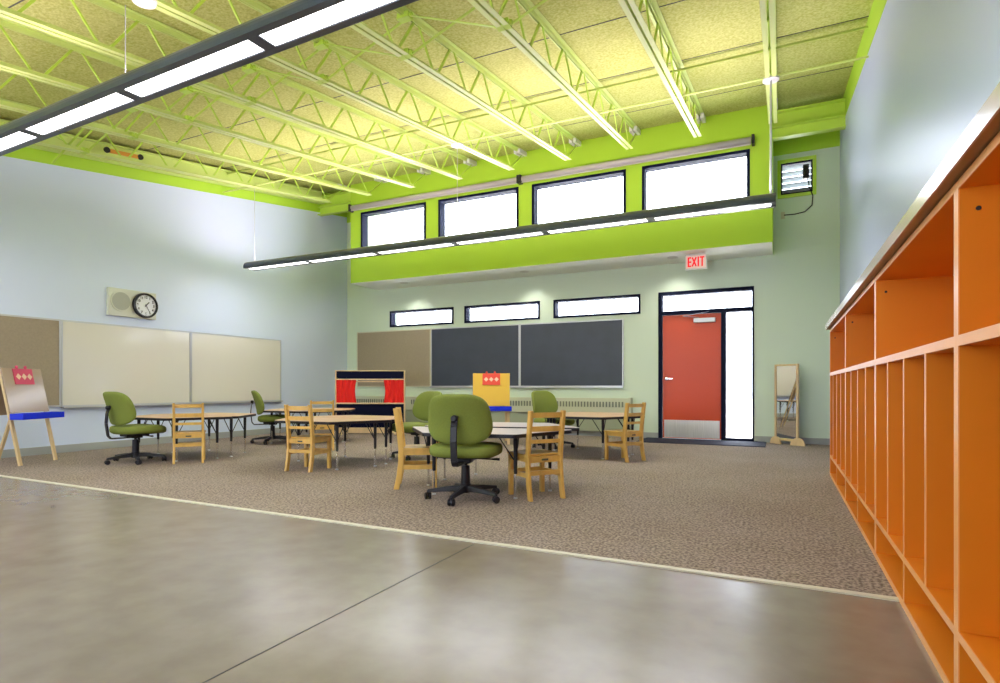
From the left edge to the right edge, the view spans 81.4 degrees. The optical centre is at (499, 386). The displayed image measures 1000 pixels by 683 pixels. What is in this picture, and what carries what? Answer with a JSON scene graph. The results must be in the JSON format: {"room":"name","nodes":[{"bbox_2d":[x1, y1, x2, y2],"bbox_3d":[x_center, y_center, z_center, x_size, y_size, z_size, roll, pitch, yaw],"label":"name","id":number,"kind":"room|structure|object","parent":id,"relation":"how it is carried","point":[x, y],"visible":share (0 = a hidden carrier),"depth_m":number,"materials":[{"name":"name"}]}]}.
{"room":"classroom","nodes":[
{"label":"classroom","id":0,"kind":"room"},
{"bbox_2d":[0,147,346,449],"bbox_3d":[-6.670,-1.692,6.784,0.204,5.383,14.810,0,0,26],"label":"wall","id":1,"kind":"structure","parent":0,"point":[68,235],"depth_m":9.35,"materials":[{"name":"blue"}]},
{"bbox_2d":[0,314,60,406],"bbox_3d":[-6.435,-0.325,7.012,0.026,1.190,2.025,0,0,26],"label":"tackboard","id":2,"kind":"object","parent":1,"relation":"attached to","point":[30,342],"visible":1,"depth_m":7.66,"materials":[{"name":"brown fabric"}]},
{"bbox_2d":[60,320,192,407],"bbox_3d":[-5.547,-0.316,8.785,0.080,1.208,1.930,0,0,26],"label":"whiteboard","id":3,"kind":"object","parent":1,"relation":"attached to","point":[150,366],"visible":0.9,"depth_m":8.69,"materials":[{"name":"beige"}]},
{"bbox_2d":[60,403,192,407],"bbox_3d":[-5.547,0.276,8.785,0.080,0.024,1.930,0,0,26],"label":"tray","id":4,"kind":"object","parent":3,"relation":"on","point":[63,405],"depth_m":8.29,"materials":[{"name":"silver metal"}]},
{"bbox_2d":[106,287,155,319],"bbox_3d":[-5.558,-1.255,8.784,0.066,0.410,0.720,0,0,26],"label":"wall speaker","id":5,"kind":"object","parent":1,"relation":"attached to","point":[118,301],"visible":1,"depth_m":8.61,"materials":[{"name":"white plastic"}]},
{"bbox_2d":[112,292,129,309],"bbox_3d":[-5.610,-1.272,8.608,0.006,0.264,0.264,0,0,26],"label":"grille","id":6,"kind":"object","parent":5,"relation":"attached to","point":[120,300],"depth_m":8.60,"materials":[{"name":"grey"}]},
{"bbox_2d":[132,293,157,317],"bbox_3d":[-5.441,-1.250,8.923,0.055,0.380,0.380,0,0,26],"label":"wall clock","id":7,"kind":"object","parent":5,"relation":"attached to","point":[144,305],"visible":1,"depth_m":8.90,"materials":[{"name":"black plastic"}]},
{"bbox_2d":[1,425,308,457],"bbox_3d":[-5.037,0.848,9.921,0.015,0.105,7.240,0,0,26],"label":"baseboard","id":8,"kind":"structure","parent":1,"relation":"attached to","point":[8,453],"depth_m":8.55,"materials":[{"name":"grey"}]},
{"bbox_2d":[0,119,324,203],"bbox_3d":[-6.701,-3.044,6.266,0.160,2.160,13.482,0,0,26],"label":"beam","id":9,"kind":"structure","parent":1,"relation":"attached to","point":[87,143],"depth_m":9.29,"materials":[{"name":"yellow metal"}]},
{"bbox_2d":[103,147,143,159],"bbox_3d":[-5.496,-3.409,8.488,0.045,0.148,0.558,0,0,26],"label":"emergency light","id":10,"kind":"object","parent":9,"relation":"attached to","point":[106,149],"visible":0.98,"depth_m":8.48,"materials":[{"name":"orange plastic"}]},
{"bbox_2d":[191,332,282,403],"bbox_3d":[-4.704,-0.316,10.530,0.080,1.208,1.935,0,0,26],"label":"whiteboard","id":11,"kind":"object","parent":1,"relation":"attached to","point":[224,368],"visible":0.98,"depth_m":10.42,"materials":[{"name":"beige"}]},
{"bbox_2d":[193,400,282,403],"bbox_3d":[-4.704,0.276,10.530,0.080,0.024,1.935,0,0,26],"label":"tray","id":12,"kind":"object","parent":11,"relation":"on","point":[194,401],"depth_m":10.23,"materials":[{"name":"silver metal"}]},
{"bbox_2d":[0,0,873,193],"bbox_3d":[-2.213,-3.341,4.658,10.080,2.239,14.860,0,0,26],"label":"ceiling","id":13,"kind":"structure","parent":0,"point":[600,33],"depth_m":6.74,"materials":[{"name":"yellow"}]},
{"bbox_2d":[0,98,347,202],"bbox_3d":[-6.106,-2.992,5.979,0.120,2.331,13.458,0,0,26],"label":"joist","id":14,"kind":"object","parent":13,"relation":"attached to","point":[65,146],"visible":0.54,"depth_m":8.65,"materials":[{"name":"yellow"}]},
{"bbox_2d":[223,55,868,192],"bbox_3d":[-0.529,-3.433,8.142,9.680,0.023,0.024,0,0,26],"label":"rod","id":15,"kind":"object","parent":14,"relation":"attached to","point":[863,57],"visible":1,"depth_m":7.34,"materials":[{"name":"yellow metal"}]},
{"bbox_2d":[0,70,387,195],"bbox_3d":[-5.206,-2.992,5.544,0.120,2.331,13.458,0,0,26],"label":"joist","id":16,"kind":"object","parent":13,"relation":"attached to","point":[4,105],"visible":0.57,"depth_m":7.85,"materials":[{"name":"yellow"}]},
{"bbox_2d":[0,0,417,155],"bbox_3d":[-2.658,-2.420,4.164,8.170,0.660,0.231,0,0,27],"label":"pendant light","id":17,"kind":"object","parent":13,"relation":"hanging from","point":[298,22],"visible":1,"depth_m":3.77,"materials":[{"name":"grey metal"}]},
{"bbox_2d":[0,17,430,187],"bbox_3d":[-4.306,-2.992,5.109,0.120,2.331,13.458,0,0,26],"label":"joist","id":18,"kind":"object","parent":13,"relation":"attached to","point":[29,73],"visible":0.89,"depth_m":6.82,"materials":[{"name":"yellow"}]},
{"bbox_2d":[0,0,476,179],"bbox_3d":[-3.405,-2.992,4.674,0.120,2.331,13.458,0,0,26],"label":"joist","id":19,"kind":"object","parent":13,"relation":"attached to","point":[17,16],"visible":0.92,"depth_m":6.12,"materials":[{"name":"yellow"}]},
{"bbox_2d":[52,0,546,162],"bbox_3d":[-2.067,-3.216,5.904,8.822,0.393,0.092,0,0,26],"label":"joist bridging","id":20,"kind":"object","parent":13,"relation":"attached to","point":[408,16],"visible":0.77,"depth_m":5.74,"materials":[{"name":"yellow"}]},
{"bbox_2d":[155,0,526,170],"bbox_3d":[-2.505,-2.992,4.239,0.120,2.331,13.458,0,0,26],"label":"joist","id":21,"kind":"object","parent":13,"relation":"attached to","point":[173,10],"visible":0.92,"depth_m":6.37,"materials":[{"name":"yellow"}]},
{"bbox_2d":[132,0,157,8],"bbox_3d":[-2.515,-2.741,4.104,0.166,0.050,0.166,0,0,26],"label":"smoke detector","id":22,"kind":"object","parent":21,"relation":"attached to","point":[146,4],"visible":1,"depth_m":4.11,"materials":[{"name":"white plastic"}]},
{"bbox_2d":[243,75,778,270],"bbox_3d":[-0.617,-2.719,8.184,8.205,1.408,0.230,0,0,26],"label":"pendant light","id":23,"kind":"object","parent":21,"relation":"hanging from","point":[764,201],"visible":1,"depth_m":7.54,"materials":[{"name":"grey metal"}]},
{"bbox_2d":[349,6,580,160],"bbox_3d":[-1.605,-2.992,3.803,0.120,2.331,13.458,0,0,26],"label":"joist","id":24,"kind":"object","parent":13,"relation":"attached to","point":[362,28],"visible":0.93,"depth_m":6.33,"materials":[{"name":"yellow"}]},
{"bbox_2d":[467,0,640,149],"bbox_3d":[-0.704,-2.992,3.368,0.120,2.331,13.458,0,0,26],"label":"joist","id":25,"kind":"object","parent":13,"relation":"attached to","point":[487,10],"visible":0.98,"depth_m":6.13,"materials":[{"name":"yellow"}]},
{"bbox_2d":[618,0,705,137],"bbox_3d":[0.196,-2.992,2.933,0.120,2.331,13.458,0,0,26],"label":"joist","id":26,"kind":"object","parent":13,"relation":"attached to","point":[629,7],"visible":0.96,"depth_m":6.10,"materials":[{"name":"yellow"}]},
{"bbox_2d":[760,0,777,123],"bbox_3d":[1.096,-2.992,2.498,0.120,2.331,13.458,0,0,26],"label":"joist","id":27,"kind":"object","parent":13,"relation":"attached to","point":[767,7],"visible":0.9,"depth_m":5.69,"materials":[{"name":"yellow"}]},
{"bbox_2d":[227,26,867,174],"bbox_3d":[-0.524,-3.744,8.153,9.680,0.025,0.025,0,0,26],"label":"bar","id":28,"kind":"object","parent":27,"relation":"attached to","point":[864,27],"visible":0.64,"depth_m":7.26,"materials":[{"name":"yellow metal"}]},
{"bbox_2d":[0,429,943,682],"bbox_3d":[-2.235,0.949,4.613,9.680,0.102,14.360,0,0,26],"label":"floor","id":29,"kind":"structure","parent":0,"point":[96,586],"depth_m":2.82,"materials":[{"name":"concrete"}]},
{"bbox_2d":[0,366,63,465],"bbox_3d":[-5.771,0.325,6.873,0.761,1.151,0.640,0,0,-1],"label":"easel","id":30,"kind":"object","parent":29,"relation":"on","point":[22,391],"visible":1,"depth_m":6.85,"materials":[{"name":"brown wood"}]},
{"bbox_2d":[10,411,63,419],"bbox_3d":[-5.466,0.338,6.879,0.152,0.070,0.640,0,0,-1],"label":"paint tray","id":31,"kind":"object","parent":30,"relation":"on","point":[20,415],"depth_m":6.77,"materials":[{"name":"blue plastic"}]},
{"bbox_2d":[103,392,166,464],"bbox_3d":[-4.379,0.475,6.934,0.649,0.844,0.628,0,0,30],"label":"office chair","id":32,"kind":"object","parent":29,"relation":"on","point":[120,409],"visible":1,"depth_m":6.72,"materials":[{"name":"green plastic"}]},
{"bbox_2d":[134,414,231,461],"bbox_3d":[-4.157,0.633,7.310,1.477,0.530,0.662,0,0,25],"label":"table","id":33,"kind":"object","parent":29,"relation":"on","point":[156,417],"visible":0.78,"depth_m":7.23,"materials":[{"name":"brown wood"}]},
{"bbox_2d":[172,403,205,463],"bbox_3d":[-3.731,0.543,6.975,0.354,0.710,0.394,0,0,-25],"label":"wooden chair","id":34,"kind":"object","parent":29,"relation":"on","point":[194,433],"visible":1,"depth_m":6.85,"materials":[{"name":"brown wood"}]},
{"bbox_2d":[171,413,255,456],"bbox_3d":[-3.869,0.633,7.933,1.477,0.530,0.662,0,0,25],"label":"table","id":35,"kind":"object","parent":29,"relation":"on","point":[234,415],"visible":0.75,"depth_m":7.91,"materials":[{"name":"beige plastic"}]},
{"bbox_2d":[250,390,285,444],"bbox_3d":[-3.692,0.475,9.368,0.628,0.844,0.649,0,0,-23],"label":"office chair","id":36,"kind":"object","parent":29,"relation":"on","point":[266,419],"visible":0.7,"depth_m":9.15,"materials":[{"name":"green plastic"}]},
{"bbox_2d":[263,409,345,442],"bbox_3d":[-3.252,0.633,9.272,1.477,0.530,0.662,0,0,23],"label":"table","id":37,"kind":"object","parent":29,"relation":"on","point":[271,411],"visible":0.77,"depth_m":9.10,"materials":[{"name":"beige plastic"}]},
{"bbox_2d":[284,405,331,472],"bbox_3d":[-2.086,0.543,6.321,0.354,0.710,0.394,0,0,19],"label":"wooden chair","id":38,"kind":"object","parent":29,"relation":"on","point":[311,439],"visible":1,"depth_m":6.20,"materials":[{"name":"brown wood"}]},
{"bbox_2d":[281,408,354,441],"bbox_3d":[-2.984,0.633,9.904,1.477,0.530,0.662,0,0,23],"label":"table","id":39,"kind":"object","parent":29,"relation":"on","point":[348,410],"visible":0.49,"depth_m":9.91,"materials":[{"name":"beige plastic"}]},
{"bbox_2d":[310,400,333,449],"bbox_3d":[-2.561,0.543,8.363,0.354,0.710,0.394,0,0,-17],"label":"wooden chair","id":40,"kind":"object","parent":29,"relation":"on","point":[318,427],"visible":0.44,"depth_m":8.23,"materials":[{"name":"brown wood"}]},
{"bbox_2d":[274,417,391,469],"bbox_3d":[-2.022,0.633,6.589,1.477,0.530,0.662,0,0,24],"label":"table","id":41,"kind":"object","parent":29,"relation":"on","point":[317,420],"visible":0.8,"depth_m":6.39,"materials":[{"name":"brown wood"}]},
{"bbox_2d":[202,544,473,682],"bbox_3d":[-1.657,0.901,0.207,0.006,0.003,6.930,0,0,26],"label":"trim","id":42,"kind":"structure","parent":29,"relation":"on","point":[473,544],"depth_m":2.19,"materials":[{"name":"black"}]},
{"bbox_2d":[309,415,394,463],"bbox_3d":[-1.744,0.633,7.216,1.477,0.530,0.662,0,0,24],"label":"table","id":43,"kind":"object","parent":29,"relation":"on","point":[387,430],"visible":0.52,"depth_m":7.21,"materials":[{"name":"beige wood"}]},
{"bbox_2d":[335,370,405,434],"bbox_3d":[-2.476,0.290,11.099,1.330,1.215,0.400,0,0,0],"label":"puppet theater","id":44,"kind":"object","parent":29,"relation":"on","point":[394,381],"visible":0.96,"depth_m":11.09,"materials":[{"name":"red fabric"}]},
{"bbox_2d":[336,380,355,402],"bbox_3d":[-2.929,0.081,11.084,0.385,0.435,0.032,0,0,0],"label":"curtain","id":45,"kind":"object","parent":44,"relation":"hanging from","point":[345,389],"depth_m":11.08,"materials":[{"name":"red fabric"}]},
{"bbox_2d":[384,380,403,402],"bbox_3d":[-2.024,0.081,11.084,0.385,0.435,0.032,0,0,0],"label":"curtain","id":46,"kind":"object","parent":44,"relation":"hanging from","point":[394,389],"depth_m":11.08,"materials":[{"name":"red fabric"}]},
{"bbox_2d":[393,407,436,489],"bbox_3d":[-0.757,0.543,5.260,0.393,0.710,0.354,0,0,-6],"label":"wooden chair","id":47,"kind":"object","parent":29,"relation":"on","point":[403,449],"visible":0.73,"depth_m":5.10,"materials":[{"name":"brown wood"}]},
{"bbox_2d":[391,391,441,460],"bbox_3d":[-1.033,0.475,7.386,0.649,0.844,0.628,0,0,44],"label":"office chair","id":48,"kind":"object","parent":29,"relation":"on","point":[421,404],"visible":0.36,"depth_m":7.51,"materials":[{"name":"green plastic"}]},
{"bbox_2d":[0,475,898,601],"bbox_3d":[-2.303,0.897,4.473,9.682,0.010,0.036,0,0,27],"label":"trim","id":49,"kind":"structure","parent":29,"relation":"on","point":[840,591],"depth_m":3.19,"materials":[{"name":"beige"}]},
{"bbox_2d":[424,394,502,505],"bbox_3d":[-0.290,0.475,4.644,0.649,0.844,0.628,0,0,13],"label":"office chair","id":50,"kind":"object","parent":29,"relation":"on","point":[460,423],"visible":1,"depth_m":4.43,"materials":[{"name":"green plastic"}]},
{"bbox_2d":[473,371,511,444],"bbox_3d":[-0.138,0.325,9.349,0.640,1.151,0.761,0,0,0],"label":"easel","id":51,"kind":"object","parent":29,"relation":"on","point":[494,388],"visible":0.73,"depth_m":9.19,"materials":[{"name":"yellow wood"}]},
{"bbox_2d":[489,406,511,410],"bbox_3d":[-0.138,0.338,9.045,0.640,0.070,0.152,0,0,0],"label":"paint tray","id":52,"kind":"object","parent":51,"relation":"on","point":[492,408],"depth_m":8.97,"materials":[{"name":"blue plastic"}]},
{"bbox_2d":[413,426,571,498],"bbox_3d":[-0.172,0.633,4.923,1.477,0.530,0.662,0,0,15],"label":"table","id":53,"kind":"object","parent":29,"relation":"on","point":[515,433],"visible":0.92,"depth_m":4.80,"materials":[{"name":"grey laminate"}]},
{"bbox_2d":[425,422,578,479],"bbox_3d":[0.062,0.633,5.733,1.477,0.530,0.662,0,0,12],"label":"table","id":54,"kind":"object","parent":29,"relation":"on","point":[495,424],"visible":0.37,"depth_m":5.61,"materials":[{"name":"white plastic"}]},
{"bbox_2d":[507,410,565,501],"bbox_3d":[0.299,0.543,4.777,0.354,0.710,0.393,0,0,-26],"label":"wooden chair","id":55,"kind":"object","parent":29,"relation":"on","point":[529,456],"visible":0.97,"depth_m":4.67,"materials":[{"name":"brown wood"}]},
{"bbox_2d":[531,390,574,448],"bbox_3d":[0.778,0.475,8.684,0.649,0.844,0.628,0,0,-42],"label":"office chair","id":56,"kind":"object","parent":29,"relation":"on","point":[542,401],"visible":0.48,"depth_m":8.73,"materials":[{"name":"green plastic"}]},
{"bbox_2d":[545,414,640,458],"bbox_3d":[1.048,0.633,7.548,1.477,0.530,0.662,0,0,28],"label":"table","id":57,"kind":"object","parent":29,"relation":"on","point":[593,417],"visible":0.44,"depth_m":7.26,"materials":[{"name":"wood laminate"},{"name":"black painted metal"},{"name":"chrome"}]},
{"bbox_2d":[553,412,634,454],"bbox_3d":[1.367,0.633,8.156,1.477,0.530,0.662,0,0,28],"label":"table","id":58,"kind":"object","parent":29,"relation":"on","point":[599,413],"visible":0.42,"depth_m":8.07,"materials":[{"name":"wood laminate"},{"name":"black painted metal"},{"name":"chrome"}]},
{"bbox_2d":[604,402,645,462],"bbox_3d":[1.537,0.543,7.140,0.354,0.710,0.394,0,0,-36],"label":"wooden chair","id":59,"kind":"object","parent":29,"relation":"on","point":[623,433],"visible":1,"depth_m":7.07,"materials":[{"name":"brown wood"}]},
{"bbox_2d":[636,437,765,446],"bbox_3d":[3.266,0.892,9.434,1.910,0.012,0.830,0,0,26],"label":"door mat","id":60,"kind":"object","parent":29,"relation":"on","point":[648,439],"visible":0.86,"depth_m":9.27,"materials":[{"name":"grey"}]},
{"bbox_2d":[770,364,805,445],"bbox_3d":[4.459,0.271,9.040,0.074,1.252,0.600,0,0,-28],"label":"mirror","id":61,"kind":"object","parent":29,"relation":"on","point":[786,376],"visible":1,"depth_m":9.04,"materials":[{"name":"brown wood"}]},
{"bbox_2d":[776,366,795,438],"bbox_3d":[4.458,0.236,9.040,0.010,1.127,0.344,0,0,-28],"label":"mirror glass","id":62,"kind":"object","parent":61,"relation":"attached to","point":[785,375],"depth_m":9.04,"materials":[{"name":"white"}]},
{"bbox_2d":[830,313,844,501],"bbox_3d":[3.162,0.160,5.108,0.353,1.480,1.570,0,0,26],"label":"cubby unit","id":63,"kind":"object","parent":29,"relation":"on","point":[837,332],"visible":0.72,"depth_m":5.48,"materials":[{"name":"orange wood"}]},
{"bbox_2d":[845,278,874,555],"bbox_3d":[2.478,0.160,3.693,0.353,1.480,1.570,0,0,26],"label":"cubby unit","id":64,"kind":"object","parent":29,"relation":"on","point":[860,316],"visible":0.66,"depth_m":3.91,"materials":[{"name":"orange wood"}]},
{"bbox_2d":[846,476,873,513],"bbox_3d":[2.479,0.698,3.692,0.350,0.025,1.526,0,0,26],"label":"shelf","id":65,"kind":"object","parent":64,"relation":"attached to","point":[868,504],"depth_m":3.71,"materials":[{"name":"orange wood"}]},
{"bbox_2d":[875,183,955,682],"bbox_3d":[1.794,0.160,2.278,0.353,1.480,1.570,0,0,26],"label":"cubby unit","id":66,"kind":"object","parent":29,"relation":"on","point":[915,291],"visible":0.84,"depth_m":2.33,"materials":[{"name":"orange wood"}]},
{"bbox_2d":[877,518,953,623],"bbox_3d":[1.795,0.698,2.277,0.350,0.025,1.526,0,0,26],"label":"shelf","id":67,"kind":"object","parent":66,"relation":"attached to","point":[941,596],"depth_m":2.08,"materials":[{"name":"orange wood"}]},
{"bbox_2d":[879,347,953,364],"bbox_3d":[1.795,-0.130,2.277,0.350,0.030,1.526,0,0,26],"label":"shelf","id":68,"kind":"object","parent":66,"relation":"attached to","point":[918,354],"depth_m":2.21,"materials":[{"name":"orange wood"}]},
{"bbox_2d":[956,132,999,682],"bbox_3d":[1.110,0.160,0.863,0.353,1.480,1.570,0,0,26],"label":"cubby unit","id":69,"kind":"object","parent":29,"relation":"on","point":[978,188],"visible":1,"depth_m":1.60,"materials":[{"name":"orange wood"}]},
{"bbox_2d":[825,82,999,329],"bbox_3d":[2.131,-0.611,3.000,0.404,0.053,6.356,0,0,26],"label":"shelf top","id":70,"kind":"structure","parent":69,"relation":"on","point":[985,125],"depth_m":1.72,"materials":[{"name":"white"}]},
{"bbox_2d":[960,632,999,682],"bbox_3d":[1.111,0.698,0.862,0.350,0.025,1.526,0,0,26],"label":"shelf","id":71,"kind":"object","parent":69,"relation":"attached to","point":[983,648],"depth_m":1.51,"materials":[{"name":"orange wood"}]},
{"bbox_2d":[961,337,999,345],"bbox_3d":[1.111,-0.130,0.862,0.350,0.030,1.526,0,0,26],"label":"shelf","id":72,"kind":"object","parent":69,"relation":"attached to","point":[965,341],"depth_m":1.52,"materials":[{"name":"orange wood"}]},
{"bbox_2d":[351,105,772,282],"bbox_3d":[0.665,-3.220,10.680,7.880,2.160,0.910,0,0,26],"label":"wall","id":73,"kind":"structure","parent":0,"point":[752,226],"depth_m":9.80,"materials":[{"name":"green paint"}]},
{"bbox_2d":[317,191,350,216],"bbox_3d":[-3.459,-3.849,12.202,0.870,0.398,0.120,0,0,26],"label":"steel beam","id":74,"kind":"structure","parent":73,"relation":"attached to","point":[339,203],"depth_m":12.20,"materials":[{"name":"green metal"}]},
{"bbox_2d":[361,202,425,246],"bbox_3d":[-2.098,-3.130,11.598,1.571,0.860,0.182,0,0,26],"label":"window","id":75,"kind":"structure","parent":73,"relation":"in","point":[364,215],"depth_m":11.70,"materials":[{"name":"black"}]},
{"bbox_2d":[368,214,387,245],"bbox_3d":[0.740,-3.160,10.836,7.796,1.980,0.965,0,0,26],"label":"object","id":76,"kind":"structure","parent":75,"relation":"attached to","point":[377,225],"depth_m":12.65,"materials":[{"name":"white glass"}]},
{"bbox_2d":[438,187,518,236],"bbox_3d":[-0.385,-3.130,10.770,1.669,0.860,0.182,0,0,26],"label":"window","id":77,"kind":"structure","parent":73,"relation":"in","point":[442,202],"depth_m":10.83,"materials":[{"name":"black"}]},
{"bbox_2d":[348,175,520,212],"bbox_3d":[-1.361,-3.658,11.085,3.800,0.144,0.125,0,0,26],"label":"roller blind","id":78,"kind":"object","parent":77,"relation":"attached to","point":[510,181],"visible":0.93,"depth_m":10.96,"materials":[{"name":"grey fabric"}]},
{"bbox_2d":[351,242,772,289],"bbox_3d":[0.665,-2.146,10.682,7.870,0.028,0.906,0,0,26],"label":"soffit","id":79,"kind":"structure","parent":73,"relation":"attached to","point":[757,249],"depth_m":10.28,"materials":[{"name":"white"}]},
{"bbox_2d":[685,253,706,269],"bbox_3d":[3.136,-2.007,9.291,0.330,0.255,0.080,0,0,26],"label":"exit sign","id":80,"kind":"object","parent":79,"relation":"hanging from","point":[694,261],"visible":1,"depth_m":9.26,"materials":[{"name":"white plastic"}]},
{"bbox_2d":[532,169,625,224],"bbox_3d":[1.346,-3.130,9.933,1.663,0.860,0.182,0,0,26],"label":"window","id":81,"kind":"structure","parent":73,"relation":"in","point":[619,173],"depth_m":9.94,"materials":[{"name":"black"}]},
{"bbox_2d":[642,149,749,209],"bbox_3d":[3.051,-3.130,9.109,1.604,0.860,0.182,0,0,26],"label":"window","id":82,"kind":"structure","parent":73,"relation":"in","point":[741,153],"depth_m":9.10,"materials":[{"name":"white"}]},
{"bbox_2d":[518,134,754,184],"bbox_3d":[2.060,-3.658,9.431,3.800,0.144,0.125,0,0,26],"label":"roller blind","id":83,"kind":"object","parent":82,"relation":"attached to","point":[748,140],"visible":1,"depth_m":9.29,"materials":[{"name":"grey"}]},
{"bbox_2d":[773,98,845,140],"bbox_3d":[4.446,-3.849,8.380,0.930,0.398,0.120,0,0,26],"label":"steel beam","id":84,"kind":"structure","parent":73,"relation":"attached to","point":[828,116],"depth_m":8.37,"materials":[{"name":"green metal"}]},
{"bbox_2d":[347,130,839,437],"bbox_3d":[0.942,-1.700,11.185,10.080,5.400,0.260,0,0,26],"label":"wall","id":85,"kind":"structure","parent":0,"point":[797,287],"depth_m":9.49,"materials":[{"name":"green"}]},
{"bbox_2d":[357,329,430,386],"bbox_3d":[-2.326,-0.615,12.615,1.950,1.220,0.026,0,0,26],"label":"tackboard","id":86,"kind":"object","parent":85,"relation":"attached to","point":[409,351],"visible":0.93,"depth_m":12.54,"materials":[{"name":"beige fabric"}]},
{"bbox_2d":[390,307,453,326],"bbox_3d":[-1.645,-1.475,12.384,1.602,0.350,0.172,0,0,26],"label":"window","id":87,"kind":"structure","parent":85,"relation":"in","point":[392,313],"depth_m":12.37,"materials":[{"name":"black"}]},
{"bbox_2d":[429,324,519,387],"bbox_3d":[-0.542,-0.606,11.722,2.030,1.238,0.080,0,0,26],"label":"chalkboard","id":88,"kind":"object","parent":85,"relation":"attached to","point":[457,353],"visible":0.92,"depth_m":11.76,"materials":[{"name":"black metal"}]},
{"bbox_2d":[429,386,518,387],"bbox_3d":[-0.542,0.001,11.722,2.030,0.024,0.080,0,0,26],"label":"tray","id":89,"kind":"object","parent":88,"relation":"on","point":[429,386],"depth_m":11.86,"materials":[{"name":"silver metal"}]},
{"bbox_2d":[356,396,632,430],"bbox_3d":[-0.469,0.495,11.645,6.220,0.610,0.156,0,0,26],"label":"radiator cover","id":90,"kind":"object","parent":85,"relation":"attached to","point":[521,406],"visible":0.41,"depth_m":10.71,"materials":[{"name":"green"}]},
{"bbox_2d":[464,301,539,322],"bbox_3d":[0.053,-1.475,11.564,1.656,0.350,0.172,0,0,26],"label":"window","id":91,"kind":"structure","parent":85,"relation":"in","point":[466,308],"depth_m":11.53,"materials":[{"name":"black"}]},
{"bbox_2d":[519,319,623,387],"bbox_3d":[1.290,-0.606,10.837,2.030,1.238,0.080,0,0,26],"label":"chalkboard","id":92,"kind":"object","parent":85,"relation":"attached to","point":[589,353],"visible":1,"depth_m":10.82,"materials":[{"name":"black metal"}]},
{"bbox_2d":[519,386,623,387],"bbox_3d":[1.290,0.001,10.837,2.030,0.024,0.080,0,0,26],"label":"tray","id":93,"kind":"object","parent":92,"relation":"on","point":[519,386],"depth_m":10.77,"materials":[{"name":"silver metal"}]},
{"bbox_2d":[553,294,639,317],"bbox_3d":[1.785,-1.475,10.726,1.640,0.350,0.172,0,0,26],"label":"window","id":94,"kind":"structure","parent":85,"relation":"in","point":[555,302],"depth_m":10.69,"materials":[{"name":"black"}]},
{"bbox_2d":[564,431,657,437],"bbox_3d":[-0.351,0.850,11.669,6.930,0.100,0.015,0,0,26],"label":"baseboard","id":95,"kind":"structure","parent":85,"relation":"attached to","point":[583,433],"depth_m":10.63,"materials":[{"name":"grey"}]},
{"bbox_2d":[658,286,753,440],"bbox_3d":[3.459,-0.375,9.824,1.533,2.550,0.280,0,0,26],"label":"door","id":96,"kind":"structure","parent":85,"relation":"in","point":[692,344],"depth_m":9.92,"materials":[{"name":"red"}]},
{"bbox_2d":[754,436,829,444],"bbox_3d":[4.697,0.850,9.228,1.215,0.100,0.015,0,0,26],"label":"baseboard","id":97,"kind":"structure","parent":85,"relation":"attached to","point":[822,441],"depth_m":9.15,"materials":[{"name":"grey"}]},
{"bbox_2d":[777,155,815,215],"bbox_3d":[4.716,-3.181,9.238,0.550,0.898,0.180,0,0,26],"label":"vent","id":98,"kind":"structure","parent":85,"relation":"in","point":[806,162],"depth_m":9.25,"materials":[{"name":"green"}]},
{"bbox_2d":[840,0,999,303],"bbox_3d":[2.221,-1.692,2.486,0.204,5.383,14.810,0,0,26],"label":"wall","id":99,"kind":"structure","parent":0,"point":[931,66],"depth_m":4.32,"materials":[{"name":"blue"}]},
{"label":"outside","id":100,"kind":"structure","parent":0,"visible":0},
{"bbox_2d":[727,400,751,437],"bbox_3d":[13.190,1.110,27.284,80.000,0.180,39.390,0,0,26],"label":"ground","id":101,"kind":"structure","parent":100,"point":[739,412],"depth_m":18.81,"materials":[{"name":"white"}]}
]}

